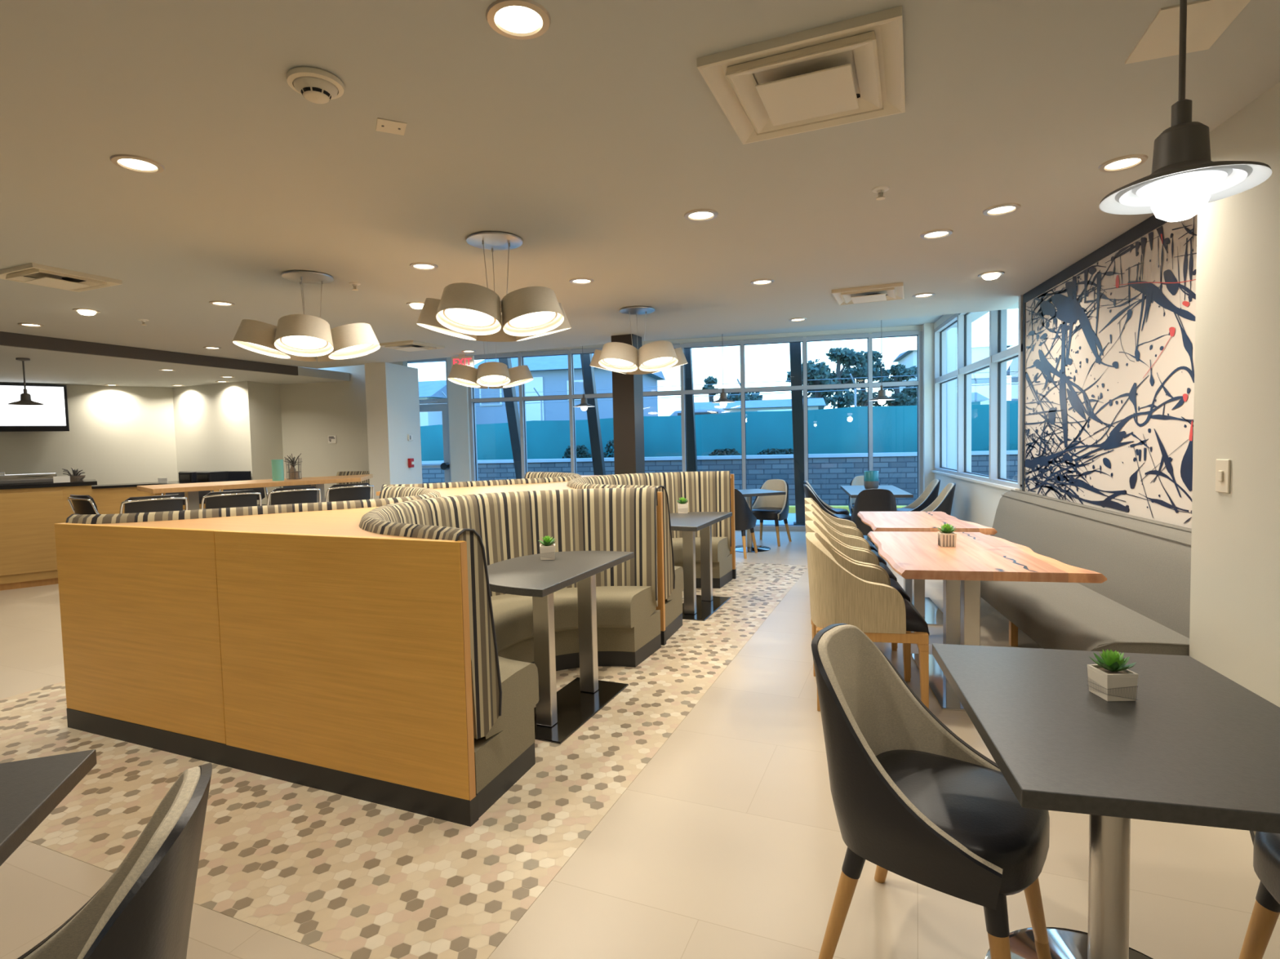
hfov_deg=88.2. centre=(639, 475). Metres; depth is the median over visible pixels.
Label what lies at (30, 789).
pedestal table
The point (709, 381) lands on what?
pine tree
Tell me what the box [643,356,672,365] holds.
diffuser
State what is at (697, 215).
recessed light
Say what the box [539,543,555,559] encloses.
pot
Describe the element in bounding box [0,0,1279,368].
ceiling
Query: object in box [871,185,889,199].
sprinkler head
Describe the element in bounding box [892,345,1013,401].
house
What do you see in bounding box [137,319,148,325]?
sprinkler head
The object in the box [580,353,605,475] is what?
post
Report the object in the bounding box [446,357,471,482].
wall
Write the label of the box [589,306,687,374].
drum chandelier
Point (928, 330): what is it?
wall
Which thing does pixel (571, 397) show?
window
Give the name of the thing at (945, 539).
pot
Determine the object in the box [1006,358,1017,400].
house
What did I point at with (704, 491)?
booth
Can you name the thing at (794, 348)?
post
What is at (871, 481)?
vase
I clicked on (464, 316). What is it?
diffuser
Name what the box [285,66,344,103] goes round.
smoke detector
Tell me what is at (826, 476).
wall
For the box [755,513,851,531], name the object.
pavement
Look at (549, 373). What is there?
house
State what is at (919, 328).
wall
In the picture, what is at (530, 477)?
booth
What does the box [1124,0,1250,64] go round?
ceiling panel
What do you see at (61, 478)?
tent card
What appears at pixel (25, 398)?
pendant lamp
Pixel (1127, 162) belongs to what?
recessed light
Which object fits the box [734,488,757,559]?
chair
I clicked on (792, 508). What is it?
kerb
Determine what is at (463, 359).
exit sign
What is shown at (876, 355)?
pine tree
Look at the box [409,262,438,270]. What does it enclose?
recessed light
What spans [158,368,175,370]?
recessed light
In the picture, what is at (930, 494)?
chair
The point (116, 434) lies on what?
wall
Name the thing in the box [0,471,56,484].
chafing dish
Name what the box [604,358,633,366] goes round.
diffuser
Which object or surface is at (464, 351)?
recessed light
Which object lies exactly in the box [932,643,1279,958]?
pedestal table
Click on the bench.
(1143, 604)
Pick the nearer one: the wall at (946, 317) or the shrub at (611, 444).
the wall at (946, 317)
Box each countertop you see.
[0,479,97,591]
[91,471,251,514]
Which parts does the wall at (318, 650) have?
panel, panel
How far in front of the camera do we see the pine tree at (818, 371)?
37.52 m
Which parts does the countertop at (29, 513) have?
door panel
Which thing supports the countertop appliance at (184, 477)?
on the countertop at (108, 498)
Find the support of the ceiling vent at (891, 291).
in the ceiling at (589, 140)
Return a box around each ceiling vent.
[0,262,122,292]
[379,340,444,351]
[696,5,905,144]
[831,282,904,305]
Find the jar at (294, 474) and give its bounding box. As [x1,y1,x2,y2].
[289,463,298,479]
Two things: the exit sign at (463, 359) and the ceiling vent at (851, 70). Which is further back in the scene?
the exit sign at (463, 359)
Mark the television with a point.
(53, 415)
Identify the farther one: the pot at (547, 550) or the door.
the door
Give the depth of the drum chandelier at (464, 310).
3.81 m
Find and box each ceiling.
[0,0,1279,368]
[0,345,350,387]
[641,311,989,341]
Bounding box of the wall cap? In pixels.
[421,450,1017,464]
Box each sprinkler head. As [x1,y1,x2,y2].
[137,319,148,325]
[348,282,360,290]
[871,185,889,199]
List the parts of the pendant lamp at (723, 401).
rod, lamp shade, bulb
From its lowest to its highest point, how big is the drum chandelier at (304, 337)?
0.592 m
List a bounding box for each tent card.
[53,475,70,483]
[157,478,168,482]
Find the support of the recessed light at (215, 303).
in the ceiling at (589, 140)
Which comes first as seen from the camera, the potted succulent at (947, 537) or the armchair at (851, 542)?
the potted succulent at (947, 537)
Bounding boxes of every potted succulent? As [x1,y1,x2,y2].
[537,535,556,559]
[676,497,688,513]
[936,523,956,546]
[1087,648,1138,701]
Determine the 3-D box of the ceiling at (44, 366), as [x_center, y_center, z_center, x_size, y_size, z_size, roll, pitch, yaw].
[-10.698,-1.220,5.857,7.651,0.130,14.125,0,3,21]
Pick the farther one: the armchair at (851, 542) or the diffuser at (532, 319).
the armchair at (851, 542)
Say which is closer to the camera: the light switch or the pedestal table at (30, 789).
the pedestal table at (30, 789)
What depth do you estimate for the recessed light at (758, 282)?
5.21 m
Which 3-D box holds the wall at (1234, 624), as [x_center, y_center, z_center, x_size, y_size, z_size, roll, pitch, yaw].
[2.160,0.054,-0.290,0.860,2.660,6.370,-1,3,13]
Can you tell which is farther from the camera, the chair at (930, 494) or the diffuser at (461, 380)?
the chair at (930, 494)
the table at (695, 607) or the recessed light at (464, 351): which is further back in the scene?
the recessed light at (464, 351)
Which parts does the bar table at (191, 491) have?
post, post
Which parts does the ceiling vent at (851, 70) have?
plate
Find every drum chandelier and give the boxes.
[232,270,380,361]
[416,231,571,342]
[447,341,533,388]
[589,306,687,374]
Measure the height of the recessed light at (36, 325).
0.008 m
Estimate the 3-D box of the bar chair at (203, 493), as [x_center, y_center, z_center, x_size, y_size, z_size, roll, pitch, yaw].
[-5.401,0.640,7.991,0.561,1.016,0.537,-4,4,-44]
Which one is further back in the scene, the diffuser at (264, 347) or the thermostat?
the thermostat
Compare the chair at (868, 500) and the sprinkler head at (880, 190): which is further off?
the chair at (868, 500)
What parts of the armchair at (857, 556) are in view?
leg, seat, leg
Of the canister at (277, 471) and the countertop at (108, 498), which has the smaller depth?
the canister at (277, 471)
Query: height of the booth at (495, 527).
1.110 m
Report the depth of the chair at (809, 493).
7.85 m
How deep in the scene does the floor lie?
2.33 m
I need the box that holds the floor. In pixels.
[0,530,1279,958]
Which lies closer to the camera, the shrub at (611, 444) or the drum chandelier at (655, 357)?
the drum chandelier at (655, 357)
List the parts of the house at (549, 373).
pane, door, pane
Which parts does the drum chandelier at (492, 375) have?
lamp shade, lamp shade, lamp shade, lamp shade, lamp shade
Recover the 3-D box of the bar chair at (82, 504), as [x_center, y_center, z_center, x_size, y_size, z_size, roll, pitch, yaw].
[-5.592,0.699,6.916,0.561,1.016,0.537,0,3,30]
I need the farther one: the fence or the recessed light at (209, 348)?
the fence
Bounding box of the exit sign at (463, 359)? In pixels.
[451,354,474,367]
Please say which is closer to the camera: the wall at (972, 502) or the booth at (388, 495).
the booth at (388, 495)
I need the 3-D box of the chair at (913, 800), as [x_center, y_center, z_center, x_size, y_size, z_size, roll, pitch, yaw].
[0.778,0.888,1.805,0.569,0.860,0.500,1,4,39]
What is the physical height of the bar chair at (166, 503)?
1.016 m
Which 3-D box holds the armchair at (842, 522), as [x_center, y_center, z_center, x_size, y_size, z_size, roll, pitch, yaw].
[1.758,0.648,5.815,0.593,0.882,0.552,-1,3,13]
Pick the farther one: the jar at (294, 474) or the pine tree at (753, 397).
the pine tree at (753, 397)
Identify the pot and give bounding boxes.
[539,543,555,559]
[677,502,688,513]
[937,531,956,546]
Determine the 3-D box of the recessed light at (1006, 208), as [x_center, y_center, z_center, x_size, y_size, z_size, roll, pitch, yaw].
[2.001,-1.467,3.658,0.188,0.008,0.188,-1,3,13]
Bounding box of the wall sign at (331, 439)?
[328,435,336,443]
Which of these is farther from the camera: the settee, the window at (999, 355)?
the settee
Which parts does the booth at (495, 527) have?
seat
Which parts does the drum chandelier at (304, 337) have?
lamp shade, lamp shade, lamp shade, lamp shade, lamp shade, lamp shade, lamp shade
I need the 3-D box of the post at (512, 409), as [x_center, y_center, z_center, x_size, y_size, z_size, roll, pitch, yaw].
[-2.370,-0.801,12.697,0.619,3.300,0.260,-1,3,13]
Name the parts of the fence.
post, post, post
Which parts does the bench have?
leg, seat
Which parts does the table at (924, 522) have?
post, post, plate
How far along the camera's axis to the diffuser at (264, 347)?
4.65 m
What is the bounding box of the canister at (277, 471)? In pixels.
[271,459,284,480]
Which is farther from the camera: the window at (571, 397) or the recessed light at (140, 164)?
the window at (571, 397)
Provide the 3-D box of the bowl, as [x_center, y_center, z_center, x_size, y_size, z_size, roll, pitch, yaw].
[-6.597,0.038,7.713,0.200,0.060,0.197,-1,3,13]
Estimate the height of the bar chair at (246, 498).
1.016 m
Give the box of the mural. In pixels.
[1022,213,1197,528]
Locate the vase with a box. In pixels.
[863,471,879,489]
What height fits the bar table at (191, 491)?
1.060 m
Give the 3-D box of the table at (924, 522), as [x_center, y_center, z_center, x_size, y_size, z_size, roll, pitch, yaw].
[2.221,0.727,5.275,0.839,0.758,1.110,-1,3,13]
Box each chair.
[17,763,212,958]
[66,494,99,515]
[119,493,187,513]
[161,490,213,510]
[200,489,262,509]
[219,487,271,506]
[266,485,320,505]
[279,484,325,501]
[324,482,373,502]
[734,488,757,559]
[751,479,791,546]
[803,484,851,520]
[804,480,848,515]
[811,623,1049,958]
[848,475,879,516]
[850,488,897,535]
[897,479,940,511]
[920,483,955,515]
[1238,831,1279,958]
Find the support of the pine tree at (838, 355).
on the lawn
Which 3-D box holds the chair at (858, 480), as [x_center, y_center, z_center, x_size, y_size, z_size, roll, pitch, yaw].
[3.214,0.451,9.378,0.500,0.860,0.569,-1,3,13]
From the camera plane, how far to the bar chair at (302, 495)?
7.18 m
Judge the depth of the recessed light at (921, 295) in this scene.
5.84 m
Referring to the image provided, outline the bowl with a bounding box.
[70,475,85,481]
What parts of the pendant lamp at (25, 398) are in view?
rod, lamp shade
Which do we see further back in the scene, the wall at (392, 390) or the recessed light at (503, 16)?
the wall at (392, 390)
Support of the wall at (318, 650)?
on the floor
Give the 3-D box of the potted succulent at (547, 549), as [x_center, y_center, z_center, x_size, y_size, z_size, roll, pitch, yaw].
[-0.535,0.417,3.814,0.106,0.134,0.109,-2,3,-7]
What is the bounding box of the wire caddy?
[284,453,302,479]
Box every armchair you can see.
[804,497,878,552]
[804,503,886,565]
[804,511,897,624]
[804,520,911,678]
[805,532,929,711]
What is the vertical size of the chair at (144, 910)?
0.860 m
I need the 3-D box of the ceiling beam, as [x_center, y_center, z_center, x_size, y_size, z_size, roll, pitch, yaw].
[-7.155,-1.228,4.385,0.050,0.132,11.680,0,3,20]
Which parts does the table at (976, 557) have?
plate, post, post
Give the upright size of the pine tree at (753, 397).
4.078 m
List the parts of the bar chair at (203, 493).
backrest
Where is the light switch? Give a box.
[1215,459,1230,493]
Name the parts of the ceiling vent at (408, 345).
plate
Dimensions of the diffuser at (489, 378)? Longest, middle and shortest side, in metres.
0.274 x 0.274 x 0.001 m
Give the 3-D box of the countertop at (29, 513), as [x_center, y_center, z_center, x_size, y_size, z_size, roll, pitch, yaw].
[-8.334,0.747,6.163,5.100,1.120,0.830,-4,4,-40]
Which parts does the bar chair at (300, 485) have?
backrest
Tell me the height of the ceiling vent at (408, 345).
0.052 m
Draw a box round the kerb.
[788,505,906,513]
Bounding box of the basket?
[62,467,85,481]
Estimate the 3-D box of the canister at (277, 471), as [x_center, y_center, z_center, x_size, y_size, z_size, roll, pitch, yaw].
[-4.320,-0.059,7.882,0.128,0.252,0.128,-1,3,13]
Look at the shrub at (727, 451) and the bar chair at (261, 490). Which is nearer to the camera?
the bar chair at (261, 490)
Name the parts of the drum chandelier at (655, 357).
lamp shade, lamp shade, lamp shade, lamp shade, lamp shade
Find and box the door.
[407,357,451,482]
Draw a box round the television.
[0,383,69,431]
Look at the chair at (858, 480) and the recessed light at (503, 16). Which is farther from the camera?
the chair at (858, 480)
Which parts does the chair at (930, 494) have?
seat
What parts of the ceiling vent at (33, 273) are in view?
plate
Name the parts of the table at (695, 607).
post, post, plate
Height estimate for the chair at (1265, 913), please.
0.860 m
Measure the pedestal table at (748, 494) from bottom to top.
0.748 m
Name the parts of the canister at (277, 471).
lid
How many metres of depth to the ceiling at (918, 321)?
9.58 m
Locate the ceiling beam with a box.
[0,331,297,375]
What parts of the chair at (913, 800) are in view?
leg, leg, backrest, seat, leg, leg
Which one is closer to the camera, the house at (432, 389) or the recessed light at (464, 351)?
the recessed light at (464, 351)
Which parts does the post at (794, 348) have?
foot plate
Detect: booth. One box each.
[65,485,440,524]
[359,486,661,818]
[381,471,582,488]
[566,470,732,640]
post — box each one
[498,358,521,479]
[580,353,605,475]
[684,348,697,471]
[789,342,804,524]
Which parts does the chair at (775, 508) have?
leg, seat, backrest, leg, leg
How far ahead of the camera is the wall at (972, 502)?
7.54 m
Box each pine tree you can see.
[702,376,718,401]
[719,391,762,400]
[785,358,842,408]
[807,346,879,408]
[840,348,890,406]
[873,364,916,406]
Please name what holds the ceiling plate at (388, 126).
attached to the ceiling at (589, 140)
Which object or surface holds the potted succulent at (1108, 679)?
on the pedestal table at (1196, 746)
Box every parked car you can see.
[669,408,728,416]
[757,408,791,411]
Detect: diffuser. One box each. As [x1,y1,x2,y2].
[247,342,277,351]
[281,335,326,349]
[335,343,372,352]
[444,308,493,325]
[454,377,473,382]
[480,375,506,382]
[509,311,555,327]
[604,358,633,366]
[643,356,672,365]
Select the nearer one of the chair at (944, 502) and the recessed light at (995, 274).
the recessed light at (995, 274)
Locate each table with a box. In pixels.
[0,749,96,866]
[137,474,373,510]
[487,551,634,744]
[670,511,732,621]
[735,488,786,552]
[840,484,913,550]
[857,511,997,626]
[867,531,1106,711]
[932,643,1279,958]
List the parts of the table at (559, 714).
post, plate, post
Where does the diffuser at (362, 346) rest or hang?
attached to the drum chandelier at (304, 337)
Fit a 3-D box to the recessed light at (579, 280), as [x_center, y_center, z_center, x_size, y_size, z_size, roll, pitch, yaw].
[-0.445,-1.480,5.046,0.188,0.008,0.188,-1,3,13]
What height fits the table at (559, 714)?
0.758 m
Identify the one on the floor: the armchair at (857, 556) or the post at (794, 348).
the armchair at (857, 556)
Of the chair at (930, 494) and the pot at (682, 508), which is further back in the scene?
the chair at (930, 494)
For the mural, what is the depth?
4.24 m
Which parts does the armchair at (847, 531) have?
seat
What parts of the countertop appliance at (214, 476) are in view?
glass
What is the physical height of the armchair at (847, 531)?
0.882 m
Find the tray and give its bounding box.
[0,478,53,484]
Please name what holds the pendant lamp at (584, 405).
hanging from the ceiling at (918, 321)
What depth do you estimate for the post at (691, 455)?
11.47 m
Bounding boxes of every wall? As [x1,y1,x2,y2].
[0,382,177,484]
[54,474,736,826]
[172,381,284,504]
[280,360,407,502]
[364,362,422,499]
[422,454,1017,506]
[442,324,922,358]
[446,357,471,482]
[922,323,934,492]
[933,313,955,329]
[933,472,1020,535]
[1189,81,1279,707]
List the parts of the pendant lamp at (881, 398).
lamp shade, bulb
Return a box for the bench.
[980,489,1191,656]
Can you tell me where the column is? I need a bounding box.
[611,333,644,474]
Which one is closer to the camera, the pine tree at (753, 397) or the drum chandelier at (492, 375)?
the drum chandelier at (492, 375)
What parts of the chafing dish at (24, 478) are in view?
lid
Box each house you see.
[418,380,446,426]
[474,353,665,424]
[693,397,826,412]
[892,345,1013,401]
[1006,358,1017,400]
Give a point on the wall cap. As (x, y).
(980, 452)
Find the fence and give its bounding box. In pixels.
[419,370,1017,461]
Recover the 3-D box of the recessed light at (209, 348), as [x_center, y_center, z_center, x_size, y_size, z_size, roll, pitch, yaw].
[-5.091,-1.512,7.868,0.188,0.008,0.188,-1,3,13]
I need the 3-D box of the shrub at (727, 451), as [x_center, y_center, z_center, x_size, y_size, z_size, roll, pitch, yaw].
[1.958,-0.494,15.129,0.776,0.249,0.456,-1,3,13]
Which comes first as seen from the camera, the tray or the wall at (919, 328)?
the tray
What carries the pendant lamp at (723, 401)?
hanging from the ceiling at (918, 321)
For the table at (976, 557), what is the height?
0.758 m
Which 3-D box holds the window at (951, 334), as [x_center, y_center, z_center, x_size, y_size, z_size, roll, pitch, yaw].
[5.335,-0.910,11.277,0.300,3.300,0.300,-1,3,13]
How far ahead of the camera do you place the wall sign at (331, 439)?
10.97 m
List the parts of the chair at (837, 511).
seat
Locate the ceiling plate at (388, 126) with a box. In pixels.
[375,117,406,135]
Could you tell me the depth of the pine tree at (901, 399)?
40.83 m
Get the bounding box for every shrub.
[561,444,591,458]
[603,439,613,457]
[708,448,742,455]
[757,448,793,454]
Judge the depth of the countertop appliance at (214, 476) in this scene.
10.26 m
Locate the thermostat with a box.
[408,434,413,440]
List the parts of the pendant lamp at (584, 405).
bulb, lamp shade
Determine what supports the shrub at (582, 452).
on the lawn
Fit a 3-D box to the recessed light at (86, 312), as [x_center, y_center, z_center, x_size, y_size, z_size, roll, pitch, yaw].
[-4.759,-1.395,5.686,0.188,0.040,0.188,-1,3,13]
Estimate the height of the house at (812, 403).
2.700 m
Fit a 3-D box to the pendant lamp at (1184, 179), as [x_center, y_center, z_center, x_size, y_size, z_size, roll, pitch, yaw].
[1.062,-0.918,1.292,0.264,0.825,0.264,-1,3,13]
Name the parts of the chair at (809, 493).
backrest, seat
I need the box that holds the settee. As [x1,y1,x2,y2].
[336,471,370,499]
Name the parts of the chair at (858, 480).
backrest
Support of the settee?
on the floor
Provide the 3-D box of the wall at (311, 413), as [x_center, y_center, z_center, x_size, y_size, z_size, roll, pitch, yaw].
[-4.904,-0.527,11.005,2.330,3.020,0.130,-1,3,13]
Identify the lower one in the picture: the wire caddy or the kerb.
the kerb
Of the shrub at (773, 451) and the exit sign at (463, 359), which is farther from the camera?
the shrub at (773, 451)
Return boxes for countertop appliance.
[178,471,209,483]
[195,471,228,483]
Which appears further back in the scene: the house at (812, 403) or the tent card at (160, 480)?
the house at (812, 403)
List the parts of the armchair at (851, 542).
seat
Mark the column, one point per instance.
(627, 389)
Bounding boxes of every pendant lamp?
[8,357,44,404]
[573,346,595,410]
[711,353,735,406]
[868,320,895,404]
[1098,0,1271,222]
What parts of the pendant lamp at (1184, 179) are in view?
bulb, rod, lamp shade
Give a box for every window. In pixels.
[468,330,922,531]
[931,294,1022,490]
[946,327,957,469]
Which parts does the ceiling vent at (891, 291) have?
plate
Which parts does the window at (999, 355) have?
sill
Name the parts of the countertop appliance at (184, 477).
glass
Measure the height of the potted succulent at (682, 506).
0.145 m
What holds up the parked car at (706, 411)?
on the lawn
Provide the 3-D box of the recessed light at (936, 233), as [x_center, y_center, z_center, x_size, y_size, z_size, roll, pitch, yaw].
[1.828,-1.484,4.076,0.188,0.008,0.188,-1,3,13]
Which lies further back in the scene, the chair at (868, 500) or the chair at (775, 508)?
the chair at (775, 508)
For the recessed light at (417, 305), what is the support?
in the ceiling at (589, 140)
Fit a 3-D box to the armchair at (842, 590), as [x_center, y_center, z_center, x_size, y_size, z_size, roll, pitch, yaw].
[1.219,0.770,3.623,0.593,0.882,0.552,-1,3,13]
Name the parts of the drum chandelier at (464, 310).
lamp shade, lamp shade, lamp shade, lamp shade, lamp shade, lamp shade, lamp shade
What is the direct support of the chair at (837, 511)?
on the floor
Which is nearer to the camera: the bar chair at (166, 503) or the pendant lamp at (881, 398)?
the bar chair at (166, 503)
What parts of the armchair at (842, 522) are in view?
seat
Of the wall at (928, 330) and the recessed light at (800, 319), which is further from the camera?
the wall at (928, 330)
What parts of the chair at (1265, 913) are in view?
leg, seat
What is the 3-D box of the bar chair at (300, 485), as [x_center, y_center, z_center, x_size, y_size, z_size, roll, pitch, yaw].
[-4.489,0.573,8.915,0.561,1.016,0.537,-4,4,-44]
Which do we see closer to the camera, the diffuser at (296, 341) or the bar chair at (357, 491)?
the diffuser at (296, 341)
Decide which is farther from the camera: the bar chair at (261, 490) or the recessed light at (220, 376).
the recessed light at (220, 376)
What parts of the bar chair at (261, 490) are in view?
backrest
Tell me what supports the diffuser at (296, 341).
attached to the drum chandelier at (304, 337)
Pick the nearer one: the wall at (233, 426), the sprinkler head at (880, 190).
the sprinkler head at (880, 190)
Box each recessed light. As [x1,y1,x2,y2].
[17,322,44,327]
[72,308,100,315]
[109,154,164,173]
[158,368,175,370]
[203,346,222,349]
[208,301,235,306]
[220,376,234,377]
[406,302,424,309]
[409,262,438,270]
[461,350,475,352]
[485,0,551,39]
[569,277,594,284]
[684,208,718,221]
[750,278,774,284]
[789,317,807,321]
[912,293,935,297]
[920,228,953,239]
[977,271,1004,279]
[982,203,1021,216]
[1097,154,1148,172]
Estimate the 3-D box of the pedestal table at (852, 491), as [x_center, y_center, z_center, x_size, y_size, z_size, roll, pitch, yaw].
[2.961,0.559,8.379,0.680,0.748,1.560,-1,3,13]
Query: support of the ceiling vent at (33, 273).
in the ceiling at (589, 140)
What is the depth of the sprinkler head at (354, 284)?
4.96 m

